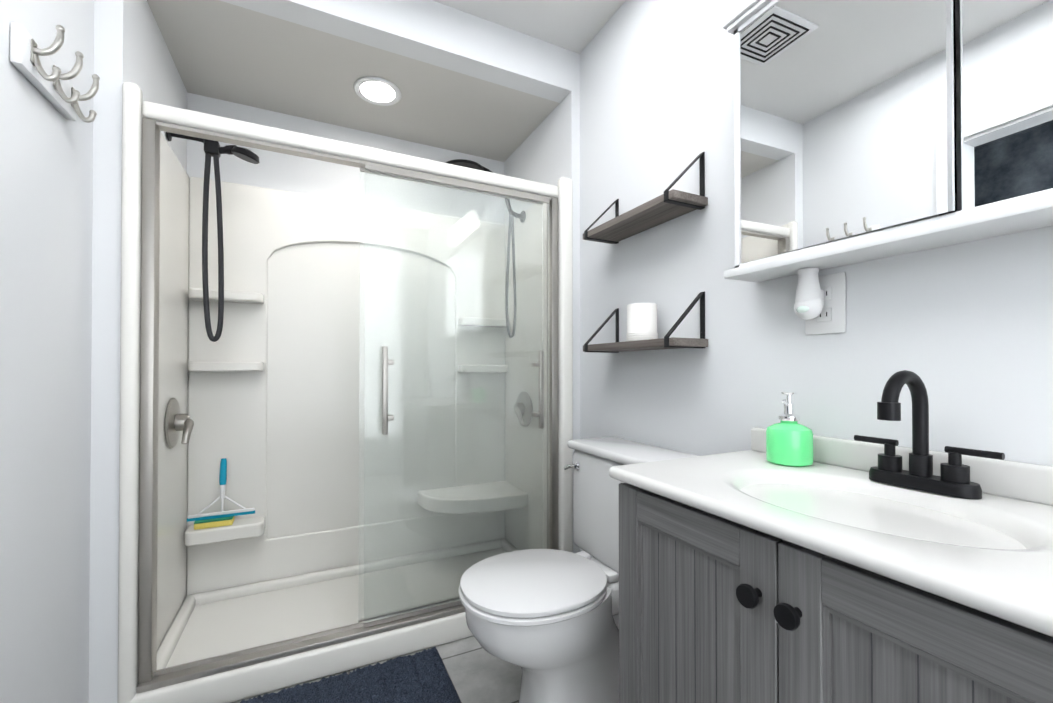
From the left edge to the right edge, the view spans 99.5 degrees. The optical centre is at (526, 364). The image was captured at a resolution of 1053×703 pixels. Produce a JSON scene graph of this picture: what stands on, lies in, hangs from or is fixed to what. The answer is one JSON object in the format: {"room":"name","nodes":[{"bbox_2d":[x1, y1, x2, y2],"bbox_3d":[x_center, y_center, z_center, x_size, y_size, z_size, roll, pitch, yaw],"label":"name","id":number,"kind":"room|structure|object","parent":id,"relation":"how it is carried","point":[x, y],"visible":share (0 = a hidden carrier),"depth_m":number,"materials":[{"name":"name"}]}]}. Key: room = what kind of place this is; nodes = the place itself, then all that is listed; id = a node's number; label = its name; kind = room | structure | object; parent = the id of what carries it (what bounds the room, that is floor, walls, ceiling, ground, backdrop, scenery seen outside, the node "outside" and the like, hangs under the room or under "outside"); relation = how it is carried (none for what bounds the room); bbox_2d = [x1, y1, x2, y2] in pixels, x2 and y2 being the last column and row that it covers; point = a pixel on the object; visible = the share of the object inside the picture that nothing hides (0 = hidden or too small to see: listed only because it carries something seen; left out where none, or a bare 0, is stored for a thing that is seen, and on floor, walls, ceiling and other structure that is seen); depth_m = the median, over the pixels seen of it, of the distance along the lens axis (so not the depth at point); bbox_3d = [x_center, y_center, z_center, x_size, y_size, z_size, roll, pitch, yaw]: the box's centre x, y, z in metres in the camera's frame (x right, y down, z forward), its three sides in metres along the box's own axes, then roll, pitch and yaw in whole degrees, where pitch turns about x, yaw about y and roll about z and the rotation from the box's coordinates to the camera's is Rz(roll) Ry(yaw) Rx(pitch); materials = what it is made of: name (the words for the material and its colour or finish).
{"room":"bathroom","nodes":[
{"label":"bathroom","id":0,"kind":"room"},
{"bbox_2d":[0,0,93,702],"bbox_3d":[-1.123,-0.172,0.931,0.100,2.440,0.681,0,-1,-26],"label":"wall","id":1,"kind":"structure","parent":0,"point":[46,187],"depth_m":1.04,"materials":[{"name":"paint"}]},
{"bbox_2d":[10,22,99,122],"bbox_3d":[-1.075,-0.675,1.031,0.070,0.126,0.240,0,-1,-26],"label":"hook rail","id":2,"kind":"object","parent":1,"relation":"attached to","point":[32,62],"visible":1,"depth_m":0.98,"materials":[{"name":"white"}]},
{"bbox_2d":[89,0,186,702],"bbox_3d":[-1.432,-0.166,1.635,0.163,2.440,0.854,0,-1,-26],"label":"wall","id":3,"kind":"structure","parent":0,"point":[130,45],"depth_m":1.27,"materials":[{"name":"paint"}]},
{"bbox_2d":[187,92,503,223],"bbox_3d":[-0.839,-0.160,2.344,1.524,2.440,0.100,0,-1,-26],"label":"wall","id":4,"kind":"structure","parent":0,"point":[284,172],"depth_m":2.21,"materials":[{"name":"paint"}]},
{"bbox_2d":[147,0,559,161],"bbox_3d":[-0.673,-1.256,2.014,1.524,0.100,0.654,0,-1,-26],"label":"ceiling","id":5,"kind":"structure","parent":0,"point":[222,50],"depth_m":1.91,"materials":[{"name":"paint"}]},
{"bbox_2d":[354,77,400,105],"bbox_3d":[-0.655,-1.201,1.964,0.200,0.009,0.200,0,-1,-26],"label":"recessed light","id":6,"kind":"object","parent":5,"relation":"in","point":[378,91],"visible":1,"depth_m":1.96,"materials":[{"name":"white"}]},
{"bbox_2d":[233,636,521,702],"bbox_3d":[-0.430,1.094,0.513,2.670,0.100,3.730,0,-1,-26],"label":"floor","id":7,"kind":"structure","parent":0,"point":[477,672],"depth_m":1.52,"materials":[{"name":"tile"}]},
{"bbox_2d":[117,82,572,702],"bbox_3d":[-0.645,0.021,1.945,1.520,2.071,0.779,0,-1,-26],"label":"shower","id":8,"kind":"object","parent":7,"relation":"on","point":[371,404],"visible":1,"depth_m":1.93,"materials":[{"name":"white plastic"}]},
{"bbox_2d":[187,458,254,529],"bbox_3d":[-1.307,0.545,1.917,0.244,0.280,0.065,0,-1,-26],"label":"squeegee","id":9,"kind":"object","parent":8,"relation":"on","point":[214,519],"visible":0.96,"depth_m":1.90,"materials":[{"name":"blue"}]},
{"bbox_2d":[240,647,460,702],"bbox_3d":[-0.580,1.031,1.207,0.831,0.036,0.551,0,-1,-26],"label":"bath rug","id":10,"kind":"object","parent":7,"relation":"on","point":[422,677],"visible":1,"depth_m":1.42,"materials":[{"name":"blue fabric"}]},
{"bbox_2d":[459,437,696,702],"bbox_3d":[0.131,0.663,1.374,0.683,0.778,0.456,0,-1,-26],"label":"toilet","id":11,"kind":"object","parent":7,"relation":"on","point":[543,619],"visible":0.79,"depth_m":1.28,"materials":[{"name":"white ceramic"}]},
{"bbox_2d":[609,427,1052,702],"bbox_3d":[0.557,0.604,0.755,0.484,0.884,0.792,0,-1,-26],"label":"bathroom vanity","id":12,"kind":"object","parent":7,"relation":"on","point":[833,573],"visible":1,"depth_m":0.67,"materials":[{"name":"grey"}]},
{"bbox_2d":[766,392,813,466],"bbox_3d":[0.601,0.143,1.020,0.094,0.163,0.094,0,-1,-26],"label":"soap dispenser","id":13,"kind":"object","parent":12,"relation":"on","point":[789,439],"visible":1,"depth_m":0.99,"materials":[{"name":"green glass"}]},
{"bbox_2d":[854,370,1004,498],"bbox_3d":[0.675,0.116,0.792,0.148,0.214,0.216,0,-1,-26],"label":"faucet","id":14,"kind":"object","parent":12,"relation":"on","point":[953,480],"visible":0.98,"depth_m":0.80,"materials":[{"name":"black metal"}]},
{"bbox_2d":[220,0,571,102],"bbox_3d":[-0.508,-1.297,1.675,1.524,0.177,0.100,0,-1,-26],"label":"wall","id":15,"kind":"structure","parent":0,"point":[432,32],"depth_m":1.73,"materials":[{"name":"paint"}]},
{"bbox_2d":[433,0,625,53],"bbox_3d":[0.113,-1.447,0.380,1.830,0.100,2.976,0,-1,-26],"label":"ceiling","id":16,"kind":"structure","parent":0,"point":[576,26],"depth_m":1.77,"materials":[{"name":"paint"}]},
{"bbox_2d":[504,51,579,552],"bbox_3d":[0.076,-0.160,2.370,0.143,2.440,0.854,0,-1,-26],"label":"wall","id":17,"kind":"structure","parent":0,"point":[547,151],"depth_m":2.00,"materials":[{"name":"paint"}]},
{"bbox_2d":[580,0,1052,627],"bbox_3d":[0.912,-0.174,0.703,0.100,2.440,2.876,0,-1,-26],"label":"wall","id":18,"kind":"structure","parent":0,"point":[964,330],"depth_m":1.28,"materials":[{"name":"paint"}]},
{"bbox_2d":[583,292,707,352],"bbox_3d":[0.379,-0.134,1.513,0.148,0.172,0.470,0,-1,-26],"label":"wall shelf","id":19,"kind":"object","parent":18,"relation":"attached to","point":[665,342],"visible":1,"depth_m":1.36,"materials":[{"name":"brown wood"}]},
{"bbox_2d":[626,303,657,340],"bbox_3d":[0.387,-0.141,1.495,0.103,0.127,0.103,0,-1,-26],"label":"candle","id":20,"kind":"object","parent":19,"relation":"on","point":[641,321],"visible":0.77,"depth_m":1.45,"materials":[{"name":"white wax"}]},
{"bbox_2d":[583,152,707,243],"bbox_3d":[0.379,-0.559,1.516,0.148,0.172,0.470,0,-1,-26],"label":"wall shelf","id":21,"kind":"object","parent":18,"relation":"attached to","point":[667,205],"visible":1,"depth_m":1.43,"materials":[{"name":"brown wood"}]},
{"bbox_2d":[805,272,845,334],"bbox_3d":[0.690,-0.139,1.033,0.008,0.136,0.090,0,-1,-26],"label":"electrical outlet plate","id":22,"kind":"object","parent":18,"relation":"attached to","point":[830,318],"visible":0.69,"depth_m":1.02,"materials":[{"name":"white plastic"}]},
{"bbox_2d":[794,268,823,319],"bbox_3d":[0.652,-0.162,1.028,0.064,0.118,0.060,0,-1,-26],"label":"plug-in air freshener","id":23,"kind":"object","parent":22,"relation":"attached to","point":[809,303],"visible":1,"depth_m":1.01,"materials":[{"name":"white plastic"}]},
{"bbox_2d":[722,0,1052,281],"bbox_3d":[0.751,-0.551,0.774,0.128,0.656,0.880,0,-1,-26],"label":"upper cabinet","id":24,"kind":"object","parent":18,"relation":"attached to","point":[867,130],"visible":1,"depth_m":0.83,"materials":[{"name":"white"}]}
]}

